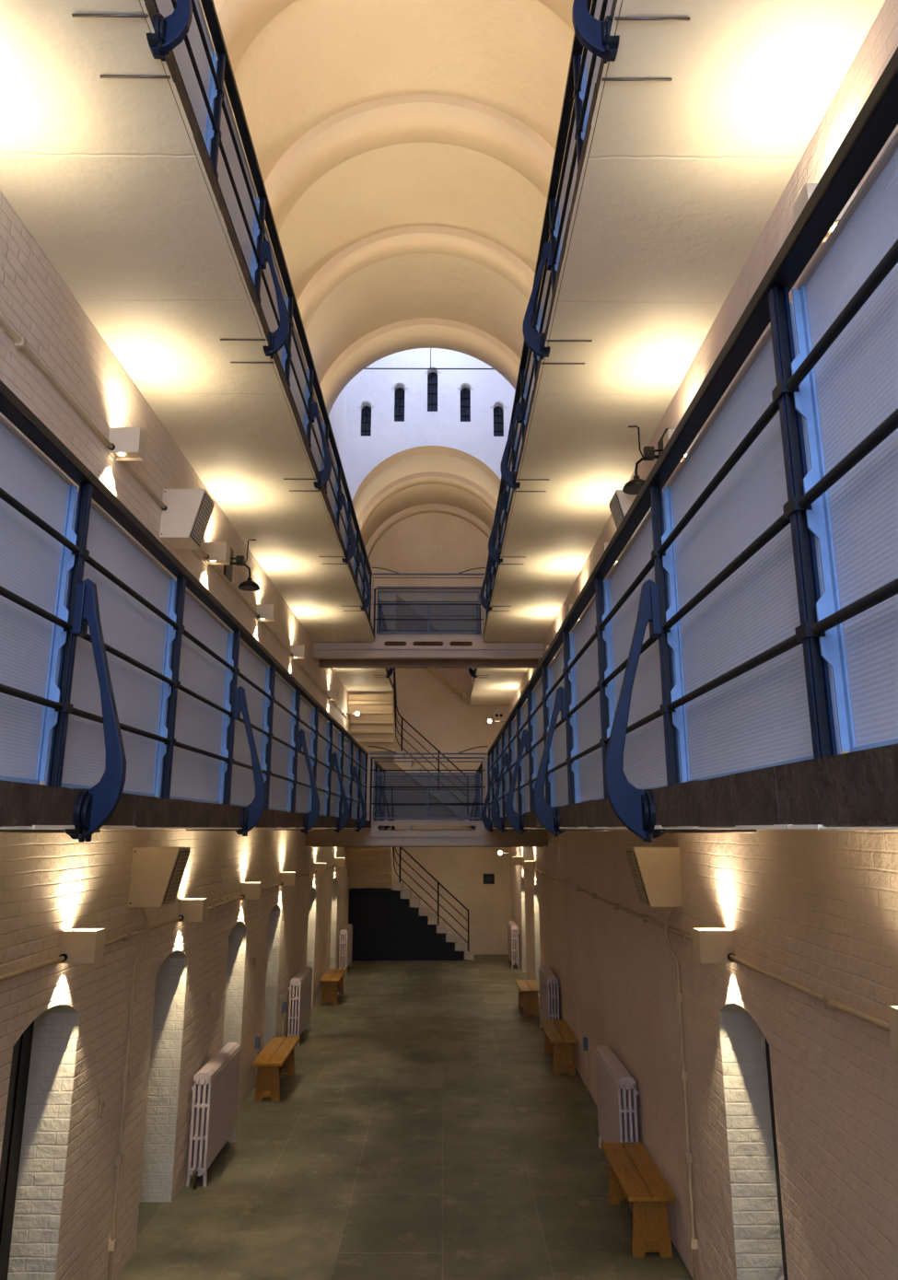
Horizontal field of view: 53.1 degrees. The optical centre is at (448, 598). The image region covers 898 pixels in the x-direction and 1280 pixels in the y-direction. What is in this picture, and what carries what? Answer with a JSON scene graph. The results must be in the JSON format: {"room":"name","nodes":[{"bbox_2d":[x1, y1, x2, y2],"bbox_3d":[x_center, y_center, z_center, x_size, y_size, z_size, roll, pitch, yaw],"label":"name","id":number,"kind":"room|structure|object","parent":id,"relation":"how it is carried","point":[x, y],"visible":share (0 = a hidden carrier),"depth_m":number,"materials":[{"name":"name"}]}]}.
{"room":"prison interior","nodes":[
{"label":"prison interior","id":0,"kind":"room"},
{"bbox_2d":[0,189,358,1279],"bbox_3d":[-2.722,-1.997,11.952,0.500,16.200,28.200,0,-14,0],"label":"wall","id":1,"kind":"structure","parent":0,"point":[52,883],"depth_m":6.62,"materials":[{"name":"beige paint"}]},
{"bbox_2d":[0,1020,34,1279],"bbox_3d":[-2.732,3.533,5.250,0.113,2.160,0.990,0,-14,0],"label":"door","id":2,"kind":"structure","parent":1,"relation":"in","point":[10,1157],"depth_m":5.63,"materials":[{"name":"paint"}]},
{"bbox_2d":[58,928,105,963],"bbox_3d":[-2.329,2.207,5.716,0.220,0.190,0.160,0,-14,0],"label":"wall light","id":3,"kind":"object","parent":1,"relation":"attached to","point":[80,945],"visible":0.98,"depth_m":5.65,"materials":[{"name":"beige paint"}]},
{"bbox_2d":[98,1097,104,1117],"bbox_3d":[-2.433,3.568,6.296,0.025,0.126,0.084,0,-14,0],"label":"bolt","id":4,"kind":"object","parent":1,"relation":"attached to","point":[101,1100],"visible":1,"depth_m":6.29,"materials":[{"name":"grey metal"}]},
{"bbox_2d":[107,427,147,461],"bbox_3d":[-2.329,-1.118,6.516,0.220,0.190,0.160,0,-14,0],"label":"wall light","id":5,"kind":"object","parent":1,"relation":"attached to","point":[130,443],"visible":0.99,"depth_m":6.45,"materials":[{"name":"beige paint"}]},
{"bbox_2d":[107,907,149,1279],"bbox_3d":[-2.392,3.671,6.724,0.105,2.605,0.066,0,-14,0],"label":"conduit pipe","id":6,"kind":"object","parent":1,"relation":"attached to","point":[119,1157],"visible":0.95,"depth_m":6.69,"materials":[{"name":"beige metal"}]},
{"bbox_2d":[128,846,190,907],"bbox_3d":[-2.265,2.181,7.064,0.366,0.440,0.342,0,-14,0],"label":"loudspeaker","id":7,"kind":"object","parent":1,"relation":"attached to","point":[157,872],"visible":1,"depth_m":6.92,"materials":[{"name":"beige paint"}]},
{"bbox_2d":[162,850,190,904],"bbox_3d":[-2.136,2.188,7.064,0.110,0.389,0.290,0,-14,0],"label":"grille","id":8,"kind":"object","parent":7,"relation":"attached to","point":[174,862],"depth_m":6.95,"materials":[{"name":"beige metal"}]},
{"bbox_2d":[0,863,337,981],"bbox_3d":[-2.431,3.157,9.163,0.050,0.065,25.250,0,-14,0],"label":"conduit pipe","id":9,"kind":"object","parent":1,"relation":"attached to","point":[125,936],"visible":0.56,"depth_m":6.70,"materials":[{"name":"beige metal"}]},
{"bbox_2d":[0,314,348,719],"bbox_3d":[-2.431,-0.156,10.011,0.050,0.064,25.250,0,-14,0],"label":"conduit pipe","id":10,"kind":"object","parent":1,"relation":"attached to","point":[20,343],"visible":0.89,"depth_m":6.19,"materials":[{"name":"beige metal"}]},
{"bbox_2d":[159,488,214,549],"bbox_3d":[-2.265,-0.686,7.799,0.366,0.440,0.342,0,-14,0],"label":"loudspeaker","id":11,"kind":"object","parent":1,"relation":"attached to","point":[183,525],"visible":1,"depth_m":7.66,"materials":[{"name":"beige paint"}]},
{"bbox_2d":[190,493,214,546],"bbox_3d":[-2.136,-0.680,7.799,0.110,0.389,0.290,0,-14,0],"label":"grille","id":12,"kind":"object","parent":11,"relation":"attached to","point":[202,505],"depth_m":7.71,"materials":[{"name":"grey metal"}]},
{"bbox_2d":[177,898,208,921],"bbox_3d":[-2.346,2.853,8.235,0.220,0.190,0.160,0,-14,0],"label":"wall light","id":13,"kind":"object","parent":1,"relation":"attached to","point":[192,910],"visible":0.98,"depth_m":8.16,"materials":[{"name":"beige paint"}]},
{"bbox_2d":[0,779,390,828],"bbox_3d":[-1.890,2.344,9.426,1.146,0.139,25.450,0,-14,0],"label":"balcony slab","id":14,"kind":"object","parent":1,"relation":"attached to","point":[22,805],"visible":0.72,"depth_m":3.71,"materials":[{"name":"concrete"}]},
{"bbox_2d":[0,379,368,842],"bbox_3d":[-1.399,1.143,7.035,0.447,1.367,18.486,0,-14,0],"label":"balcony railing","id":15,"kind":"object","parent":14,"relation":"on","point":[116,680],"visible":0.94,"depth_m":3.96,"materials":[{"name":"black paint"}]},
{"bbox_2d":[360,757,391,829],"bbox_3d":[-1.479,4.207,18.996,0.447,1.367,4.131,0,-14,0],"label":"balcony railing","id":16,"kind":"object","parent":14,"relation":"on","point":[381,793],"visible":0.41,"depth_m":19.11,"materials":[{"name":"metal"}]},
{"bbox_2d":[0,0,393,690],"bbox_3d":[-1.890,-0.901,10.258,1.146,0.139,25.450,0,-14,0],"label":"balcony slab","id":17,"kind":"object","parent":1,"relation":"attached to","point":[114,180],"visible":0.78,"depth_m":5.51,"materials":[{"name":"concrete"}]},
{"bbox_2d":[71,0,372,620],"bbox_3d":[-1.399,-2.103,7.866,0.447,1.367,18.486,0,-14,0],"label":"balcony railing","id":18,"kind":"object","parent":17,"relation":"on","point":[180,27],"visible":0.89,"depth_m":6.46,"materials":[{"name":"metal"}]},
{"bbox_2d":[372,589,393,678],"bbox_3d":[-1.479,0.961,19.827,0.447,1.367,4.131,0,-14,0],"label":"balcony railing","id":19,"kind":"object","parent":17,"relation":"on","point":[384,625],"visible":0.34,"depth_m":19.36,"materials":[{"name":"black metal"}]},
{"bbox_2d":[313,567,543,668],"bbox_3d":[-0.389,0.379,17.243,4.240,1.764,1.060,0,-14,0],"label":"footbridge","id":20,"kind":"object","parent":17,"relation":"attached to","point":[395,651],"visible":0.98,"depth_m":16.71,"materials":[{"name":"white concrete"}]},
{"bbox_2d":[208,992,210,1006],"bbox_3d":[-2.452,4.106,9.203,0.025,0.126,0.084,0,-14,0],"label":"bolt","id":21,"kind":"object","parent":1,"relation":"attached to","point":[209,994],"visible":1,"depth_m":9.20,"materials":[{"name":"grey metal"}]},
{"bbox_2d":[203,542,230,564],"bbox_3d":[-2.346,-0.456,9.103,0.220,0.190,0.160,0,-14,0],"label":"wall light","id":22,"kind":"object","parent":1,"relation":"attached to","point":[218,552],"visible":0.99,"depth_m":9.03,"materials":[{"name":"beige paint"}]},
{"bbox_2d":[223,539,259,591],"bbox_3d":[-2.276,-0.388,9.994,0.373,0.572,0.300,0,-14,0],"label":"lamp","id":23,"kind":"object","parent":1,"relation":"attached to","point":[249,585],"visible":0.88,"depth_m":9.97,"materials":[{"name":"black metal"}]},
{"bbox_2d":[240,882,262,899],"bbox_3d":[-2.363,3.498,10.753,0.220,0.190,0.160,0,-14,0],"label":"wall light","id":24,"kind":"object","parent":1,"relation":"attached to","point":[251,890],"visible":0.97,"depth_m":10.68,"materials":[{"name":"beige paint"}]},
{"bbox_2d":[254,1035,260,1088],"bbox_3d":[-2.456,5.917,11.475,0.050,0.610,0.090,0,-14,0],"label":"box","id":25,"kind":"object","parent":1,"relation":"attached to","point":[258,1037],"visible":0.95,"depth_m":11.49,"materials":[{"name":"grey paint"}]},
{"bbox_2d":[256,604,276,621],"bbox_3d":[-2.363,0.185,11.602,0.220,0.190,0.160,0,-14,0],"label":"wall light","id":26,"kind":"object","parent":1,"relation":"attached to","point":[266,611],"visible":1,"depth_m":11.53,"materials":[{"name":"beige paint"}]},
{"bbox_2d":[281,1000,286,1036],"bbox_3d":[-2.469,6.367,13.373,0.050,0.680,0.090,0,-14,0],"label":"box","id":27,"kind":"object","parent":1,"relation":"attached to","point":[284,1003],"visible":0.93,"depth_m":13.40,"materials":[{"name":"grey paint"}]},
{"bbox_2d":[279,872,296,885],"bbox_3d":[-2.380,4.155,13.320,0.220,0.190,0.160,0,-14,0],"label":"wall light","id":28,"kind":"object","parent":1,"relation":"attached to","point":[289,878],"visible":0.97,"depth_m":13.25,"materials":[{"name":"beige paint"}]},
{"bbox_2d":[290,644,305,658],"bbox_3d":[-2.380,0.842,14.169,0.220,0.190,0.160,0,-14,0],"label":"wall light","id":29,"kind":"object","parent":1,"relation":"attached to","point":[298,651],"visible":0.98,"depth_m":14.10,"materials":[{"name":"beige paint"}]},
{"bbox_2d":[314,862,326,873],"bbox_3d":[-2.403,5.048,16.808,0.220,0.190,0.160,0,-14,0],"label":"wall light","id":30,"kind":"object","parent":1,"relation":"attached to","point":[320,867],"visible":0.99,"depth_m":16.73,"materials":[{"name":"beige paint"}]},
{"bbox_2d":[327,690,338,700],"bbox_3d":[-2.411,2.021,18.770,0.220,0.190,0.160,0,-14,0],"label":"wall light","id":31,"kind":"object","parent":1,"relation":"attached to","point":[333,694],"visible":0.99,"depth_m":18.70,"materials":[{"name":"beige paint"}]},
{"bbox_2d":[334,857,345,866],"bbox_3d":[-2.425,5.867,20.005,0.220,0.190,0.160,0,-14,0],"label":"wall light","id":32,"kind":"object","parent":1,"relation":"attached to","point":[339,861],"visible":0.99,"depth_m":19.93,"materials":[{"name":"beige paint"}]},
{"bbox_2d":[199,0,583,394],"bbox_3d":[-0.321,-6.394,8.227,4.540,2.270,18.770,0,-14,0],"label":"ceiling","id":33,"kind":"structure","parent":0,"point":[315,61],"depth_m":11.57,"materials":[{"name":"paint"}]},
{"bbox_2d":[115,954,693,1279],"bbox_3d":[-0.352,5.926,9.938,5.440,0.150,28.800,0,-14,0],"label":"floor","id":34,"kind":"structure","parent":0,"point":[424,1128],"depth_m":8.85,"materials":[{"name":"concrete"}]},
{"bbox_2d":[186,1042,240,1189],"bbox_3d":[-2.345,5.105,8.969,0.200,0.960,1.348,0,-14,0],"label":"radiator","id":35,"kind":"object","parent":34,"relation":"on","point":[215,1089],"visible":1,"depth_m":8.60,"materials":[{"name":"white metal"}]},
{"bbox_2d":[251,1036,300,1101],"bbox_3d":[-2.212,6.024,11.527,0.370,0.450,1.450,0,-14,0],"label":"wooden bench","id":36,"kind":"object","parent":34,"relation":"on","point":[276,1058],"visible":1,"depth_m":11.02,"materials":[{"name":"brown wood"}]},
{"bbox_2d":[287,966,312,1046],"bbox_3d":[-2.381,6.475,14.316,0.200,0.960,1.348,0,-14,0],"label":"radiator","id":37,"kind":"object","parent":34,"relation":"on","point":[299,1012],"visible":0.99,"depth_m":13.89,"materials":[{"name":"white metal"}]},
{"bbox_2d":[319,968,347,1004],"bbox_3d":[-2.252,7.550,17.484,0.370,0.450,1.450,0,-14,0],"label":"wooden bench","id":38,"kind":"object","parent":34,"relation":"on","point":[332,979],"visible":1,"depth_m":16.93,"materials":[{"name":"brown wood"}]},
{"bbox_2d":[338,923,352,974],"bbox_3d":[-2.426,8.199,21.048,0.200,0.960,1.348,0,-14,0],"label":"radiator","id":39,"kind":"object","parent":34,"relation":"on","point":[345,936],"visible":1,"depth_m":20.59,"materials":[{"name":"white metal"}]},
{"bbox_2d":[344,787,474,960],"bbox_3d":[-0.956,6.966,22.786,3.195,4.212,2.765,0,-14,0],"label":"staircase","id":40,"kind":"structure","parent":34,"relation":"on","point":[393,925],"depth_m":22.71,"materials":[{"name":"metal"}]},
{"bbox_2d":[507,920,519,968],"bbox_3d":[1.571,8.404,21.848,0.200,0.960,1.348,0,-14,0],"label":"radiator","id":41,"kind":"object","parent":34,"relation":"on","point":[513,932],"visible":1,"depth_m":21.36,"materials":[{"name":"white metal"}]},
{"bbox_2d":[515,979,539,1017],"bbox_3d":[1.437,7.234,16.253,0.370,0.450,1.160,0,-14,0],"label":"wooden bench","id":42,"kind":"object","parent":34,"relation":"on","point":[529,990],"visible":0.95,"depth_m":15.81,"materials":[{"name":"brown wood"}]},
{"bbox_2d":[538,965,559,1027],"bbox_3d":[1.620,6.506,14.438,0.200,0.960,1.348,0,-14,0],"label":"radiator","id":43,"kind":"object","parent":34,"relation":"on","point":[549,994],"visible":0.71,"depth_m":14.06,"materials":[{"name":"white metal"}]},
{"bbox_2d":[539,1020,578,1075],"bbox_3d":[1.541,6.306,12.629,0.370,0.450,1.378,0,-14,0],"label":"wooden bench","id":44,"kind":"object","parent":34,"relation":"on","point":[559,1039],"visible":1,"depth_m":12.11,"materials":[{"name":"brown wood"}]},
{"bbox_2d":[594,1045,638,1148],"bbox_3d":[1.658,5.067,8.819,0.200,0.960,1.348,0,-14,0],"label":"radiator","id":45,"kind":"object","parent":34,"relation":"on","point":[616,1089],"visible":0.75,"depth_m":8.58,"materials":[{"name":"white metal"}]},
{"bbox_2d":[601,1142,676,1257],"bbox_3d":[1.565,4.987,7.480,0.370,0.450,1.247,0,-14,0],"label":"wooden bench","id":46,"kind":"object","parent":34,"relation":"on","point":[634,1178],"visible":1,"depth_m":7.08,"materials":[{"name":"brown wood"}]},
{"bbox_2d":[351,447,499,554],"bbox_3d":[-0.429,-2.259,24.370,4.540,2.270,4.300,0,-14,0],"label":"ceiling","id":47,"kind":"structure","parent":0,"point":[403,499],"depth_m":24.79,"materials":[{"name":"paint"}]},
{"bbox_2d":[344,348,516,516],"bbox_3d":[-0.413,-4.612,22.496,4.640,5.900,0.500,0,-14,0],"label":"wall","id":48,"kind":"structure","parent":0,"point":[422,432],"depth_m":22.24,"materials":[{"name":"white paint"}]},
{"bbox_2d":[357,398,373,436],"bbox_3d":[-2.052,-4.439,22.296,0.410,0.985,0.280,0,-14,0],"label":"window","id":49,"kind":"structure","parent":48,"relation":"in","point":[366,413],"depth_m":22.36,"materials":[{"name":"black glass"}]},
{"bbox_2d":[391,380,407,421],"bbox_3d":[-1.232,-4.869,22.412,0.410,1.095,0.280,0,-14,0],"label":"window","id":50,"kind":"structure","parent":48,"relation":"in","point":[399,397],"depth_m":22.48,"materials":[{"name":"black glass"}]},
{"bbox_2d":[424,364,441,411],"bbox_3d":[-0.412,-5.211,22.505,0.410,1.265,0.280,0,-14,0],"label":"window","id":51,"kind":"structure","parent":48,"relation":"in","point":[432,378],"depth_m":22.58,"materials":[{"name":"black glass"}]},
{"bbox_2d":[456,381,473,421],"bbox_3d":[0.407,-4.866,22.422,0.410,1.095,0.280,0,-14,0],"label":"window","id":52,"kind":"structure","parent":48,"relation":"in","point":[465,394],"depth_m":22.49,"materials":[{"name":"black glass"}]},
{"bbox_2d":[489,399,506,436],"bbox_3d":[1.228,-4.434,22.317,0.410,0.985,0.280,0,-14,0],"label":"window","id":53,"kind":"structure","parent":48,"relation":"in","point":[498,413],"depth_m":22.38,"materials":[{"name":"black glass"}]},
{"bbox_2d":[352,512,511,954],"bbox_3d":[-0.444,3.398,25.296,4.440,12.570,0.300,0,-14,0],"label":"wall","id":54,"kind":"structure","parent":0,"point":[433,542],"depth_m":25.08,"materials":[{"name":"beige paint"}]},
{"bbox_2d":[365,503,491,567],"bbox_3d":[-0.441,-1.543,26.195,4.280,2.490,0.390,0,-14,0],"label":"trim","id":55,"kind":"structure","parent":54,"relation":"attached to","point":[401,515],"depth_m":26.27,"materials":[{"name":"paint"}]},
{"bbox_2d":[483,873,494,884],"bbox_3d":[1.067,7.511,24.085,0.300,0.260,0.023,0,-14,0],"label":"wall plaque","id":56,"kind":"object","parent":54,"relation":"attached to","point":[488,878],"visible":1,"depth_m":24.08,"materials":[{"name":"grey paint"}]},
{"bbox_2d":[494,710,503,720],"bbox_3d":[1.398,3.268,25.130,0.260,0.240,0.110,0,-14,0],"label":"emergency light","id":57,"kind":"object","parent":54,"relation":"attached to","point":[498,715],"visible":1,"depth_m":25.09,"materials":[{"name":"beige paint"}]},
{"bbox_2d":[508,0,897,1279],"bbox_3d":[2.018,-1.989,11.982,0.500,16.200,28.200,0,-14,0],"label":"wall","id":58,"kind":"structure","parent":0,"point":[816,910],"depth_m":5.64,"materials":[{"name":"beige brick"}]},
{"bbox_2d":[204,0,592,93],"bbox_3d":[-0.328,-5.909,9.150,4.280,2.490,0.700,0,-14,0],"label":"trim","id":59,"kind":"structure","parent":58,"relation":"attached to","point":[240,21],"depth_m":9.30,"materials":[{"name":"paint"}]},
{"bbox_2d":[258,93,563,249],"bbox_3d":[-0.345,-5.262,11.679,4.280,2.490,0.700,0,-14,0],"label":"ceiling arch","id":60,"kind":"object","parent":58,"relation":"attached to","point":[359,129],"depth_m":11.76,"materials":[{"name":"paint"}]},
{"bbox_2d":[292,225,541,347],"bbox_3d":[-0.361,-4.634,14.130,4.280,2.490,0.520,0,-14,0],"label":"ceiling arch","id":61,"kind":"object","parent":58,"relation":"attached to","point":[366,251],"depth_m":14.20,"materials":[{"name":"paint"}]},
{"bbox_2d":[315,318,521,422],"bbox_3d":[-0.379,-3.934,16.861,4.280,2.490,0.840,0,-14,0],"label":"ceiling arch","id":62,"kind":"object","parent":58,"relation":"attached to","point":[416,333],"depth_m":16.90,"materials":[{"name":"paint"}]},
{"bbox_2d":[354,471,497,534],"bbox_3d":[-0.426,-2.130,23.904,4.280,2.490,0.540,0,-14,0],"label":"trim","id":63,"kind":"structure","parent":58,"relation":"attached to","point":[427,477],"depth_m":23.93,"materials":[{"name":"paint"}]},
{"bbox_2d":[363,348,493,369],"bbox_3d":[-0.391,-5.771,19.231,4.240,1.914,0.028,0,-14,0],"label":"rod","id":64,"kind":"object","parent":58,"relation":"attached to","point":[430,348],"visible":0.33,"depth_m":18.99,"materials":[{"name":"black metal"}]},
{"bbox_2d":[498,850,516,855],"bbox_3d":[1.453,6.321,22.340,0.475,0.110,0.110,0,-14,0],"label":"globe light","id":65,"kind":"object","parent":58,"relation":"attached to","point":[499,852],"visible":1,"depth_m":22.32,"materials":[{"name":"glass"}]},
{"bbox_2d":[512,856,522,865],"bbox_3d":[1.590,6.085,20.853,0.220,0.190,0.160,0,-14,0],"label":"wall light","id":66,"kind":"object","parent":58,"relation":"attached to","point":[517,860],"visible":0.98,"depth_m":20.78,"materials":[{"name":"beige paint"}]},
{"bbox_2d":[523,861,535,871],"bbox_3d":[1.609,5.340,17.947,0.220,0.190,0.160,0,-14,0],"label":"wall light","id":67,"kind":"object","parent":58,"relation":"attached to","point":[529,866],"visible":0.97,"depth_m":17.87,"materials":[{"name":"beige paint"}]},
{"bbox_2d":[545,645,559,659],"bbox_3d":[1.640,0.849,14.194,0.220,0.190,0.160,0,-14,0],"label":"wall light","id":68,"kind":"object","parent":58,"relation":"attached to","point":[546,646],"visible":0.14,"depth_m":14.13,"materials":[{"name":"beige paint"}]},
{"bbox_2d":[567,605,586,621],"bbox_3d":[1.657,0.191,11.627,0.220,0.190,0.160,0,-14,0],"label":"wall light","id":69,"kind":"object","parent":58,"relation":"attached to","point":[569,607],"visible":0.12,"depth_m":11.57,"materials":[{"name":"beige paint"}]},
{"bbox_2d":[582,1037,588,1091],"bbox_3d":[1.735,5.887,11.356,0.050,0.610,0.090,0,-14,0],"label":"box","id":70,"kind":"object","parent":58,"relation":"attached to","point":[585,1040],"visible":1,"depth_m":11.36,"materials":[{"name":"grey paint"}]},
{"bbox_2d":[601,543,624,565],"bbox_3d":[1.674,-0.449,9.128,0.220,0.190,0.160,0,-14,0],"label":"wall light","id":71,"kind":"object","parent":58,"relation":"attached to","point":[604,546],"visible":0.17,"depth_m":9.07,"materials":[{"name":"beige paint"}]},
{"bbox_2d":[608,489,651,549],"bbox_3d":[1.609,-0.680,7.825,0.366,0.440,0.342,0,-14,0],"label":"loudspeaker","id":72,"kind":"object","parent":58,"relation":"attached to","point":[621,502],"visible":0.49,"depth_m":7.70,"materials":[{"name":"beige paint"}]},
{"bbox_2d":[608,494,623,530],"bbox_3d":[1.481,-0.674,7.822,0.110,0.389,0.290,0,-14,0],"label":"grille","id":73,"kind":"object","parent":72,"relation":"attached to","point":[616,504],"depth_m":7.78,"materials":[{"name":"grey metal"}]},
{"bbox_2d":[622,425,668,494],"bbox_3d":[1.609,-1.168,7.433,0.373,0.572,0.300,0,-14,0],"label":"lamp","id":74,"kind":"object","parent":58,"relation":"attached to","point":[633,486],"visible":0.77,"depth_m":7.41,"materials":[{"name":"black metal"}]},
{"bbox_2d":[625,846,683,907],"bbox_3d":[1.609,2.188,7.090,0.366,0.440,0.342,0,-14,0],"label":"loudspeaker","id":75,"kind":"object","parent":58,"relation":"attached to","point":[656,871],"visible":1,"depth_m":6.94,"materials":[{"name":"beige paint"}]},
{"bbox_2d":[625,850,649,904],"bbox_3d":[1.481,2.193,7.087,0.110,0.389,0.290,0,-14,0],"label":"grille","id":76,"kind":"object","parent":75,"relation":"attached to","point":[638,861],"depth_m":6.96,"materials":[{"name":"beige metal"}]},
{"bbox_2d":[469,0,884,705],"bbox_3d":[1.210,-0.555,11.609,1.117,0.139,28.200,0,-14,0],"label":"balcony slab","id":77,"kind":"object","parent":58,"relation":"attached to","point":[678,181],"visible":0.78,"depth_m":5.21,"materials":[{"name":"concrete"}]},
{"bbox_2d":[384,593,472,703],"bbox_3d":[-0.957,1.434,25.062,3.185,2.940,1.100,0,-14,0],"label":"staircase","id":78,"kind":"structure","parent":77,"relation":"on","point":[459,680],"depth_m":24.65,"materials":[{"name":"stone"}]},
{"bbox_2d":[468,593,489,678],"bbox_3d":[0.681,1.127,20.473,0.471,1.367,5.436,0,-14,0],"label":"balcony railing","id":79,"kind":"object","parent":77,"relation":"on","point":[471,671],"visible":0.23,"depth_m":20.21,"materials":[{"name":"metal"}]},
{"bbox_2d":[479,0,689,615],"bbox_3d":[0.765,-2.099,7.879,0.471,1.367,18.486,0,-14,0],"label":"balcony railing","id":80,"kind":"object","parent":77,"relation":"on","point":[592,29],"visible":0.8,"depth_m":6.51,"materials":[{"name":"metal"}]},
{"bbox_2d":[663,907,697,1279],"bbox_3d":[1.735,3.677,6.750,0.105,2.605,0.066,0,-14,0],"label":"conduit pipe","id":81,"kind":"object","parent":58,"relation":"attached to","point":[679,995],"visible":0.94,"depth_m":6.71,"materials":[{"name":"beige metal"}]},
{"bbox_2d":[663,429,698,462],"bbox_3d":[1.691,-1.112,6.542,0.220,0.190,0.160,0,-14,0],"label":"wall light","id":82,"kind":"object","parent":58,"relation":"attached to","point":[669,432],"visible":0.18,"depth_m":6.49,"materials":[{"name":"beige paint"}]},
{"bbox_2d":[469,743,897,829],"bbox_3d":[1.210,2.690,10.778,1.117,0.139,28.200,0,-14,0],"label":"balcony slab","id":83,"kind":"object","parent":58,"relation":"attached to","point":[855,790],"visible":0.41,"depth_m":1.93,"materials":[{"name":"concrete"}]},
{"bbox_2d":[347,668,473,826],"bbox_3d":[-0.951,3.791,23.599,3.185,4.348,2.765,0,-14,0],"label":"staircase","id":84,"kind":"structure","parent":83,"relation":"on","point":[374,726],"depth_m":23.38,"materials":[{"name":"stone"}]},
{"bbox_2d":[305,745,547,847],"bbox_3d":[-0.389,3.624,16.412,4.240,1.764,1.060,0,-14,0],"label":"footbridge","id":85,"kind":"object","parent":83,"relation":"attached to","point":[375,836],"visible":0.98,"depth_m":15.80,"materials":[{"name":"beige metal"}]},
{"bbox_2d":[469,757,488,829],"bbox_3d":[0.681,4.372,19.641,0.471,1.367,5.436,0,-14,0],"label":"balcony railing","id":86,"kind":"object","parent":83,"relation":"on","point":[475,814],"visible":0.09,"depth_m":19.06,"materials":[{"name":"metal"}]},
{"bbox_2d":[481,46,897,842],"bbox_3d":[0.765,1.146,7.048,0.471,1.367,18.486,0,-14,0],"label":"balcony railing","id":87,"kind":"object","parent":83,"relation":"on","point":[749,622],"visible":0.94,"depth_m":2.41,"materials":[{"name":"black paint"}]},
{"bbox_2d":[509,858,890,1032],"bbox_3d":[1.739,3.520,10.584,0.050,0.066,28.130,0,-14,0],"label":"conduit pipe","id":88,"kind":"object","parent":58,"relation":"attached to","point":[830,1002],"visible":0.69,"depth_m":4.83,"materials":[{"name":"beige metal"}]},
{"bbox_2d":[692,928,735,963],"bbox_3d":[1.691,2.214,5.741,0.220,0.190,0.160,0,-14,0],"label":"wall light","id":89,"kind":"object","parent":58,"relation":"attached to","point":[710,945],"visible":0.98,"depth_m":5.67,"materials":[{"name":"beige paint"}]},
{"bbox_2d":[764,1036,787,1279],"bbox_3d":[2.095,3.546,5.300,0.113,2.160,0.990,0,-14,0],"label":"door","id":90,"kind":"structure","parent":58,"relation":"in","point":[782,1235],"depth_m":5.72,"materials":[{"name":"paint"}]},
{"bbox_2d":[792,183,856,243],"bbox_3d":[1.707,-1.744,4.071,0.220,0.190,0.160,0,-14,0],"label":"wall light","id":91,"kind":"object","parent":58,"relation":"attached to","point":[807,192],"visible":0.19,"depth_m":4.04,"materials":[{"name":"beige paint"}]},
{"bbox_2d":[887,1005,897,1065],"bbox_3d":[1.708,1.556,3.174,0.220,0.190,0.160,0,-14,0],"label":"wall light","id":92,"kind":"object","parent":58,"relation":"attached to","point":[892,1010],"visible":1,"depth_m":3.23,"materials":[{"name":"beige paint"}]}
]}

